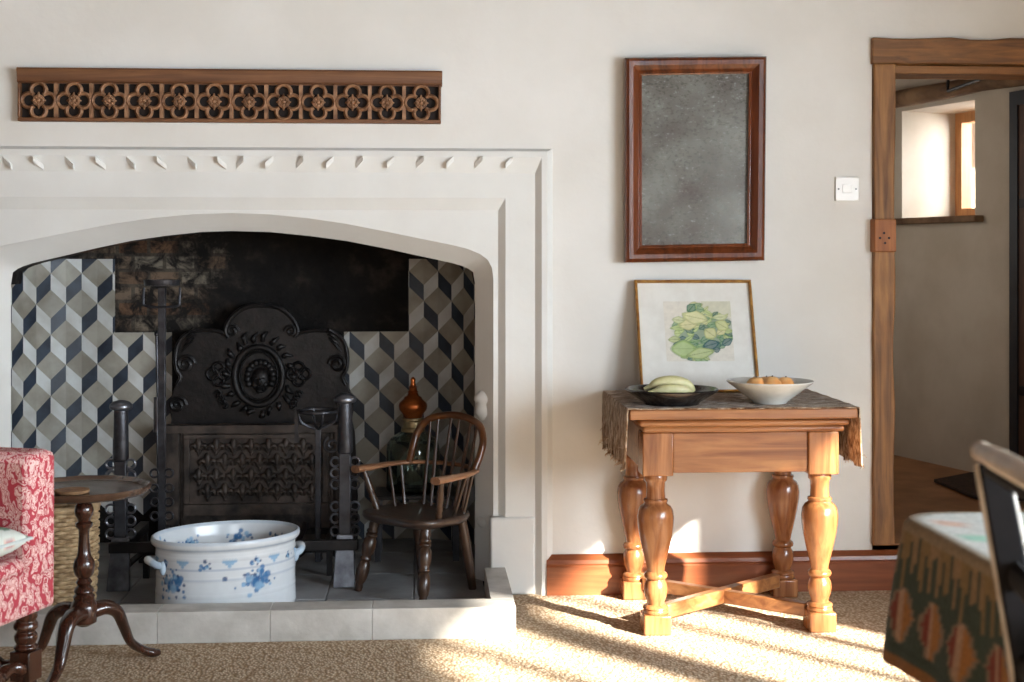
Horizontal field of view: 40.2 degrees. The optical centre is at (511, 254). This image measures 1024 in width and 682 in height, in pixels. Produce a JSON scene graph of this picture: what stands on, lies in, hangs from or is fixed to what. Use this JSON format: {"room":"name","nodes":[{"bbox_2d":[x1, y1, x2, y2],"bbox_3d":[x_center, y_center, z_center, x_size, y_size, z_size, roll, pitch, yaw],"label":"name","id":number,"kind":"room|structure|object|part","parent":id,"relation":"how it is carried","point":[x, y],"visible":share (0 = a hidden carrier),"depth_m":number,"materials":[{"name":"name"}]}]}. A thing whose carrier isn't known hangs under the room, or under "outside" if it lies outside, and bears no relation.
{"room":"traditional dwelling","nodes":[
{"label":"traditional dwelling","id":0,"kind":"room"},
{"bbox_2d":[0,590,917,681],"bbox_3d":[-0.353,1.155,0.804,5.800,0.050,7.650,0,0,-4],"label":"floor","id":1,"kind":"structure","parent":0,"point":[570,638],"depth_m":3.96,"materials":[{"name":"carpet"}]},
{"bbox_2d":[0,447,53,681],"bbox_3d":[-1.468,0.685,3.100,0.620,0.890,0.660,0,0,15],"label":"armchair","id":2,"kind":"object","parent":1,"relation":"on","point":[26,474],"visible":1,"depth_m":3.25,"materials":[{"name":"red fabric"}]},
{"bbox_2d":[0,557,24,582],"bbox_3d":[-1.411,0.718,3.084,0.498,0.045,0.430,0,0,15],"label":"seat cushion","id":3,"kind":"object","parent":2,"relation":"on","point":[12,569],"depth_m":3.18,"materials":[{"name":"red fabric"}]},
{"bbox_2d":[0,527,32,556],"bbox_3d":[-1.227,0.649,3.129,0.205,0.072,0.225,0,0,15],"label":"cushion","id":4,"kind":"object","parent":2,"relation":"on","point":[10,540],"visible":1,"depth_m":3.15,"materials":[{"name":"white fabric"}]},
{"bbox_3d":[-1.145,0.983,3.296,0.056,0.295,0.056,0,0,15],"label":"leg","id":5,"kind":"part","parent":2,"relation":"part of","materials":[{"name":"brown wood"}]},
{"bbox_3d":[-1.470,0.782,3.099,0.616,0.105,0.657,0,0,15],"label":"seat","id":6,"kind":"part","parent":2,"relation":"part of","materials":[{"name":"red fabric"}]},
{"bbox_3d":[-1.396,0.610,3.364,0.620,0.300,0.112,0,0,15],"label":"arm","id":7,"kind":"part","parent":2,"relation":"part of","materials":[{"name":"red fabric"}]},
{"bbox_2d":[37,475,160,681],"bbox_3d":[-1.144,0.877,3.814,0.396,0.504,0.352,0,0,-34],"label":"table","id":8,"kind":"object","parent":1,"relation":"on","point":[84,610],"visible":0.84,"depth_m":3.79,"materials":[{"name":"brown wood"}]},
{"bbox_3d":[-1.271,1.036,3.834,0.194,0.185,0.053,0,0,16],"label":"leg","id":9,"kind":"part","parent":8,"relation":"part of","materials":[{"name":"brown wood"}]},
{"bbox_3d":[-1.184,1.036,3.683,0.053,0.185,0.209,0,0,10],"label":"leg","id":10,"kind":"part","parent":8,"relation":"part of","materials":[{"name":"brown wood"}]},
{"bbox_2d":[54,487,89,494],"bbox_3d":[-1.176,0.631,3.741,0.092,0.008,0.092,0,0,-4],"label":"coaster","id":11,"kind":"object","parent":8,"relation":"on","point":[67,490],"visible":0.99,"depth_m":3.73,"materials":[{"name":"brown wood"}]},
{"bbox_3d":[-1.071,1.036,3.878,0.204,0.185,0.053,0,0,-40],"label":"leg","id":12,"kind":"part","parent":8,"relation":"part of","materials":[{"name":"brown wood"}]},
{"bbox_2d":[0,146,551,646],"bbox_3d":[-0.945,0.035,4.786,2.141,2.210,1.425,0,0,-4],"label":"fireplace","id":13,"kind":"object","parent":1,"relation":"on","point":[432,266],"depth_m":4.67,"materials":[{"name":"white stone"}]},
{"bbox_2d":[51,502,100,605],"bbox_3d":[-1.368,0.926,4.264,0.222,0.347,0.222,0,0,-4],"label":"wicker basket","id":14,"kind":"object","parent":13,"relation":"on","point":[66,535],"visible":0.33,"depth_m":4.17,"materials":[{"name":"beige wicker"}]},
{"bbox_2d":[105,400,148,591],"bbox_3d":[-1.303,0.789,4.800,0.102,0.621,0.449,0,0,-4],"label":"andiron","id":15,"kind":"object","parent":13,"relation":"on","point":[118,579],"visible":0.81,"depth_m":4.61,"materials":[{"name":"metal"}]},
{"bbox_2d":[109,539,357,553],"bbox_3d":[-0.914,0.958,4.606,0.810,0.034,0.022,0,0,-4],"label":"bar","id":16,"kind":"object","parent":15,"relation":"on","point":[319,544],"visible":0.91,"depth_m":4.61,"materials":[{"name":"metal"}]},
{"bbox_3d":[-1.245,1.060,4.769,0.020,0.080,0.018,0,0,-4],"label":"leg","id":17,"kind":"part","parent":13,"relation":"part of","materials":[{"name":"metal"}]},
{"bbox_3d":[-1.099,0.949,4.294,0.059,0.054,0.118,0,0,-28],"label":"handle","id":18,"kind":"part","parent":13,"relation":"part of","materials":[{"name":"white ceramic"}]},
{"bbox_2d":[130,279,180,566],"bbox_3d":[-1.227,0.597,4.936,0.276,1.021,0.200,0,0,-4],"label":"stand","id":19,"kind":"object","parent":13,"relation":"on","point":[161,471],"visible":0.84,"depth_m":4.89,"materials":[{"name":"metal"}]},
{"bbox_3d":[-1.225,0.597,4.900,0.026,0.966,0.016,0,0,-4],"label":"post","id":20,"kind":"part","parent":19,"relation":"part of","materials":[{"name":"metal"}]},
{"bbox_2d":[153,331,157,496],"bbox_3d":[-1.254,0.683,4.955,0.031,0.826,0.088,0,0,-14],"label":"poker","id":21,"kind":"object","parent":13,"relation":"on","point":[155,413],"visible":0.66,"depth_m":4.96,"materials":[{"name":"metal"}]},
{"bbox_3d":[-0.897,0.984,4.401,0.513,0.232,0.354,0,0,-28],"label":"foot bath","id":22,"kind":"part","parent":13,"relation":"part of","materials":[{"name":"white ceramic"}]},
{"bbox_3d":[-0.947,1.042,4.954,0.640,0.116,0.350,0,0,-4],"label":"log grate","id":23,"kind":"part","parent":13,"relation":"part of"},
{"bbox_3d":[-0.947,1.010,4.949,0.640,0.020,0.340,0,0,-4],"label":"rail","id":24,"kind":"part","parent":13,"relation":"part of","materials":[{"name":"metal"}]},
{"bbox_2d":[166,423,338,539],"bbox_3d":[-0.951,0.866,5.234,0.678,0.468,0.070,0,0,-4],"label":"fireback","id":25,"kind":"object","parent":13,"relation":"on","point":[223,471],"visible":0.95,"depth_m":5.22,"materials":[{"name":"metal"}]},
{"bbox_2d":[169,303,357,538],"bbox_3d":[-0.948,0.641,5.306,0.721,0.919,0.077,0,0,-4],"label":"fireback","id":26,"kind":"object","parent":13,"relation":"on","point":[261,367],"visible":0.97,"depth_m":5.30,"materials":[{"name":"metal"}]},
{"bbox_3d":[-0.696,0.949,4.507,0.059,0.054,0.118,0,0,-28],"label":"handle","id":27,"kind":"part","parent":13,"relation":"part of","materials":[{"name":"white ceramic"}]},
{"bbox_2d":[294,407,337,561],"bbox_3d":[-0.701,0.826,4.914,0.210,0.564,0.222,0,0,-39],"label":"stand","id":28,"kind":"object","parent":13,"relation":"on","point":[324,410],"visible":0.88,"depth_m":4.93,"materials":[{"name":"metal"}]},
{"bbox_3d":[-0.684,0.845,4.936,0.020,0.470,0.016,0,0,-4],"label":"post","id":29,"kind":"part","parent":28,"relation":"part of","materials":[{"name":"metal"}]},
{"bbox_3d":[-0.627,1.060,4.809,0.020,0.080,0.018,0,0,-4],"label":"leg","id":30,"kind":"part","parent":13,"relation":"part of","materials":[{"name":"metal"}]},
{"bbox_2d":[330,393,359,587],"bbox_3d":[-0.569,0.780,4.848,0.102,0.639,0.449,0,0,-4],"label":"andiron","id":31,"kind":"object","parent":13,"relation":"on","point":[344,563],"visible":0.96,"depth_m":4.66,"materials":[{"name":"metal"}]},
{"bbox_2d":[375,486,459,561],"bbox_3d":[-0.347,0.981,5.118,0.310,0.237,0.200,0,0,-4],"label":"trivet","id":32,"kind":"object","parent":13,"relation":"on","point":[382,493],"visible":0.38,"depth_m":5.03,"materials":[{"name":"metal"}]},
{"bbox_3d":[-0.481,0.988,5.019,0.022,0.223,0.012,0,0,-4],"label":"leg","id":33,"kind":"part","parent":32,"relation":"part of","materials":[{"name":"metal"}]},
{"bbox_3d":[-0.492,0.988,5.199,0.022,0.223,0.012,0,0,-4],"label":"leg","id":34,"kind":"part","parent":32,"relation":"part of","materials":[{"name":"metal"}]},
{"bbox_2d":[386,377,439,494],"bbox_3d":[-0.362,0.653,5.117,0.196,0.417,0.196,0,0,-4],"label":"oil lamp","id":35,"kind":"object","parent":32,"relation":"on","point":[412,407],"visible":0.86,"depth_m":5.05,"materials":[{"name":"orange"}]},
{"bbox_3d":[-0.362,0.743,5.117,0.196,0.238,0.196,0,0,-4],"label":"glass","id":36,"kind":"part","parent":35,"relation":"part of","materials":[{"name":"green"}]},
{"bbox_3d":[-0.213,0.988,5.217,0.022,0.223,0.012,0,0,-4],"label":"leg","id":37,"kind":"part","parent":32,"relation":"part of","materials":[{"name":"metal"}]},
{"bbox_3d":[-0.201,0.988,5.038,0.022,0.223,0.012,0,0,-4],"label":"leg","id":38,"kind":"part","parent":32,"relation":"part of","materials":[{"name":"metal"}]},
{"bbox_2d":[351,411,486,599],"bbox_3d":[-0.291,0.815,4.605,0.412,0.575,0.333,0,0,41],"label":"chair","id":39,"kind":"object","parent":13,"relation":"on","point":[421,517],"visible":0.97,"depth_m":4.59,"materials":[{"name":"brown wood"}]},
{"bbox_3d":[-0.474,0.979,4.595,0.087,0.248,0.044,0,0,-15],"label":"leg","id":40,"kind":"part","parent":39,"relation":"part of","materials":[{"name":"brown wood"}]},
{"bbox_3d":[-0.469,0.778,4.644,0.065,0.146,0.025,0,0,10],"label":"arm post","id":41,"kind":"part","parent":39,"relation":"part of","materials":[{"name":"brown wood"}]},
{"bbox_3d":[-0.284,0.708,4.613,0.412,0.026,0.292,0,0,41],"label":"arm rail","id":42,"kind":"part","parent":39,"relation":"part of","materials":[{"name":"brown wood"}]},
{"bbox_3d":[-0.304,0.853,4.590,0.336,0.030,0.290,0,0,41],"label":"seat","id":43,"kind":"part","parent":39,"relation":"part of","materials":[{"name":"brown wood"}]},
{"bbox_3d":[-0.316,0.979,4.746,0.034,0.247,0.068,0,0,20],"label":"leg","id":44,"kind":"part","parent":39,"relation":"part of","materials":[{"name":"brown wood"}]},
{"bbox_3d":[-0.276,0.979,4.421,0.044,0.248,0.087,0,0,7],"label":"leg","id":45,"kind":"part","parent":39,"relation":"part of","materials":[{"name":"brown wood"}]},
{"bbox_3d":[-0.228,0.778,4.433,0.025,0.146,0.065,0,0,-18],"label":"arm post","id":46,"kind":"part","parent":39,"relation":"part of","materials":[{"name":"brown wood"}]},
{"bbox_3d":[-0.147,0.979,4.598,0.068,0.247,0.034,0,0,-27],"label":"leg","id":47,"kind":"part","parent":39,"relation":"part of","materials":[{"name":"brown wood"}]},
{"bbox_2d":[617,408,857,635],"bbox_3d":[0.664,0.791,4.403,0.679,0.677,0.580,0,0,-4],"label":"side table","id":48,"kind":"object","parent":1,"relation":"on","point":[661,444],"visible":0.98,"depth_m":4.18,"materials":[{"name":"brown wood"}]},
{"bbox_3d":[0.402,0.866,4.621,0.110,0.416,0.110,0,0,-4],"label":"leg","id":49,"kind":"part","parent":48,"relation":"part of","materials":[{"name":"brown wood"}]},
{"bbox_3d":[0.430,0.866,4.192,0.110,0.416,0.110,0,0,-4],"label":"leg","id":50,"kind":"part","parent":48,"relation":"part of","materials":[{"name":"brown wood"}]},
{"bbox_2d":[598,389,866,473],"bbox_3d":[0.665,0.546,4.393,0.746,0.195,0.555,0,0,-4],"label":"table runner","id":51,"kind":"object","parent":48,"relation":"on","point":[616,404],"visible":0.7,"depth_m":4.25,"materials":[{"name":"fabric"}]},
{"bbox_2d":[625,384,718,406],"bbox_3d":[0.480,0.424,4.216,0.282,0.047,0.282,0,0,-4],"label":"bowl","id":52,"kind":"object","parent":51,"relation":"on","point":[702,392],"visible":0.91,"depth_m":4.13,"materials":[{"name":"black ceramic"}]},
{"bbox_2d":[644,375,694,391],"bbox_3d":[0.474,0.388,4.208,0.156,0.051,0.035,0,0,-4],"label":"banana","id":53,"kind":"object","parent":52,"relation":"in","point":[671,379],"visible":0.77,"depth_m":4.20,"materials":[{"name":"yellow food"}]},
{"bbox_2d":[648,384,692,392],"bbox_3d":[0.474,0.403,4.167,0.140,0.040,0.037,0,0,-4],"label":"banana","id":54,"kind":"object","parent":52,"relation":"in","point":[669,388],"visible":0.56,"depth_m":4.15,"materials":[{"name":"yellow food"}]},
{"bbox_2d":[634,280,758,392],"bbox_3d":[0.608,0.266,4.613,0.396,0.368,0.129,0,0,-4],"label":"framed picture","id":55,"kind":"object","parent":51,"relation":"on","point":[702,332],"visible":1,"depth_m":4.62},
{"bbox_2d":[663,301,734,360],"bbox_3d":[0.616,0.251,4.622,0.227,0.194,0.060,0,0,-4],"label":"painting","id":56,"kind":"object","parent":55,"relation":"attached to","point":[692,330],"depth_m":4.62},
{"bbox_2d":[726,377,813,404],"bbox_3d":[0.781,0.414,4.240,0.262,0.068,0.262,0,0,-4],"label":"bowl","id":57,"kind":"object","parent":51,"relation":"on","point":[769,394],"visible":0.94,"depth_m":4.17,"materials":[{"name":"ceramic"}]},
{"bbox_2d":[747,376,763,383],"bbox_3d":[0.737,0.396,4.227,0.060,0.062,0.060,0,0,-4],"label":"peach","id":58,"kind":"object","parent":57,"relation":"in","point":[754,380],"visible":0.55,"depth_m":4.21,"materials":[{"name":"orange food"}]},
{"bbox_2d":[763,375,781,383],"bbox_3d":[0.783,0.394,4.220,0.062,0.063,0.062,0,0,-4],"label":"peach","id":59,"kind":"object","parent":57,"relation":"in","point":[772,379],"visible":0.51,"depth_m":4.20,"materials":[{"name":"orange food"}]},
{"bbox_2d":[779,376,793,383],"bbox_3d":[0.828,0.395,4.244,0.056,0.058,0.056,0,0,-4],"label":"peach","id":60,"kind":"object","parent":57,"relation":"in","point":[784,380],"visible":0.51,"depth_m":4.22,"materials":[{"name":"orange food"}]},
{"bbox_3d":[0.675,0.508,4.413,0.633,0.038,0.524,0,0,-4],"label":"moulding","id":61,"kind":"part","parent":48,"relation":"part of","materials":[{"name":"brown wood"}]},
{"bbox_3d":[0.900,0.866,4.654,0.110,0.416,0.110,0,0,-4],"label":"leg","id":62,"kind":"part","parent":48,"relation":"part of","materials":[{"name":"brown wood"}]},
{"bbox_3d":[0.928,0.866,4.225,0.110,0.416,0.110,0,0,-4],"label":"leg","id":63,"kind":"part","parent":48,"relation":"part of","materials":[{"name":"brown wood"}]},
{"bbox_2d":[969,441,1023,681],"bbox_3d":[0.711,0.664,1.333,0.467,0.932,0.445,0,0,5],"label":"dining chair","id":64,"kind":"object","parent":1,"relation":"on","point":[999,473],"visible":1,"depth_m":1.53,"materials":[{"name":"black paint"}]},
{"bbox_3d":[0.499,0.214,1.351,0.040,0.032,0.445,0,0,5],"label":"rail","id":65,"kind":"part","parent":64,"relation":"part of","materials":[{"name":"brown wood"}]},
{"bbox_3d":[1.036,0.761,1.576,0.825,0.738,1.110,0,0,-4],"label":"dining table","id":66,"kind":"object","parent":1,"relation":"on","visible":0},
{"bbox_2d":[882,511,1023,681],"bbox_3d":[1.036,0.495,1.583,0.916,0.215,1.210,0,0,-4],"label":"tablecloth","id":67,"kind":"object","parent":66,"relation":"on","point":[944,624],"visible":0.77,"depth_m":1.91,"materials":[{"name":"multicoloured fabric"}]},
{"bbox_2d":[0,0,1023,553],"bbox_3d":[0.184,-0.085,4.822,7.400,2.470,0.300,0,0,-4],"label":"wall","id":68,"kind":"structure","parent":0,"point":[517,74],"depth_m":4.68,"materials":[{"name":"paint"}]},
{"bbox_2d":[16,67,441,123],"bbox_3d":[-0.915,-0.519,4.577,1.371,0.172,0.043,0,0,-4],"label":"carved panel","id":69,"kind":"object","parent":68,"relation":"attached to","point":[147,95],"visible":1,"depth_m":4.57,"materials":[{"name":"brown wood"}]},
{"bbox_3d":[-0.915,-0.581,4.577,1.371,0.049,0.042,0,0,-4],"label":"cornice","id":70,"kind":"part","parent":69,"relation":"part of","materials":[{"name":"brown wood"}]},
{"bbox_2d":[624,56,766,261],"bbox_3d":[0.610,-0.319,4.658,0.474,0.686,0.048,0,0,-4],"label":"wall mirror","id":71,"kind":"object","parent":68,"relation":"attached to","point":[695,127],"visible":1,"depth_m":4.66,"materials":[{"name":"brown wood"}]},
{"bbox_3d":[0.609,-0.319,4.672,0.366,0.578,0.008,0,0,-4],"label":"glass","id":72,"kind":"part","parent":71,"relation":"part of","materials":[{"name":"mirror"}]},
{"bbox_2d":[547,549,897,595],"bbox_3d":[1.166,1.064,4.724,2.108,0.132,0.026,0,0,-4],"label":"baseboard","id":73,"kind":"structure","parent":68,"relation":"attached to","point":[852,570],"depth_m":4.68,"materials":[{"name":"brown wood"}]},
{"bbox_2d":[835,177,858,200],"bbox_3d":[1.132,-0.223,4.728,0.081,0.081,0.012,0,0,-4],"label":"light switch","id":74,"kind":"object","parent":68,"relation":"attached to","point":[846,188],"visible":1,"depth_m":4.72,"materials":[{"name":"plastic"}]},
{"bbox_2d":[870,37,1023,544],"bbox_3d":[1.687,0.121,4.847,0.960,1.718,0.248,0,0,-4],"label":"door frame","id":75,"kind":"structure","parent":68,"relation":"in","point":[951,58],"depth_m":4.72,"materials":[{"name":"brown wood"}]},
{"bbox_2d":[872,455,1023,549],"bbox_3d":[2.162,1.055,6.583,2.823,0.150,3.546,0,0,-4],"label":"floor","id":76,"kind":"structure","parent":0,"point":[916,491],"depth_m":5.73,"materials":[{"name":"brown wood"}]},
{"bbox_2d":[934,472,1023,500],"bbox_3d":[1.952,0.968,5.862,0.262,0.012,0.713,0,0,-4],"label":"doormat","id":77,"kind":"object","parent":76,"relation":"on","point":[965,483],"visible":0.33,"depth_m":5.89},
{"bbox_2d":[893,79,1023,471],"bbox_3d":[2.170,-0.005,6.636,0.400,1.970,3.020,0,0,-20],"label":"wall","id":78,"kind":"structure","parent":0,"point":[951,334],"depth_m":6.49,"materials":[{"name":"paint"}]},
{"bbox_2d":[894,111,983,224],"bbox_3d":[2.141,-0.422,6.600,0.420,0.550,0.655,0,0,-20],"label":"window","id":79,"kind":"structure","parent":78,"relation":"in","point":[964,212],"depth_m":6.87,"materials":[{"name":"brown wood"}]},
{"bbox_3d":[1.976,-0.162,6.540,0.070,0.030,0.655,0,0,-20],"label":"sill","id":80,"kind":"part","parent":79,"relation":"part of","materials":[{"name":"brown wood"}]},
{"bbox_2d":[896,80,1023,107],"bbox_3d":[1.935,-0.751,6.551,0.102,0.112,3.021,0,0,-20],"label":"beam","id":81,"kind":"structure","parent":78,"relation":"attached to","point":[933,92],"depth_m":6.38,"materials":[{"name":"brown wood"}]},
{"bbox_2d":[946,80,981,92],"bbox_3d":[2.015,-0.757,6.123,0.016,0.058,0.358,0,0,-20],"label":"pipe","id":82,"kind":"object","parent":78,"relation":"attached to","point":[947,81],"visible":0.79,"depth_m":6.21,"materials":[{"name":"grey metal"}]},
{"bbox_2d":[1009,90,1023,458],"bbox_3d":[2.285,0.138,5.700,0.019,1.684,0.750,0,0,-20],"label":"door","id":83,"kind":"structure","parent":78,"relation":"in","point":[1016,98],"depth_m":6.00,"materials":[{"name":"paint"}]},
{"bbox_2d":[972,123,974,207],"bbox_3d":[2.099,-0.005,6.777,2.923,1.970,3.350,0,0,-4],"label":"window pane","id":84,"kind":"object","parent":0,"point":[973,124],"depth_m":8.40,"materials":[{"name":"glass"}]}
]}

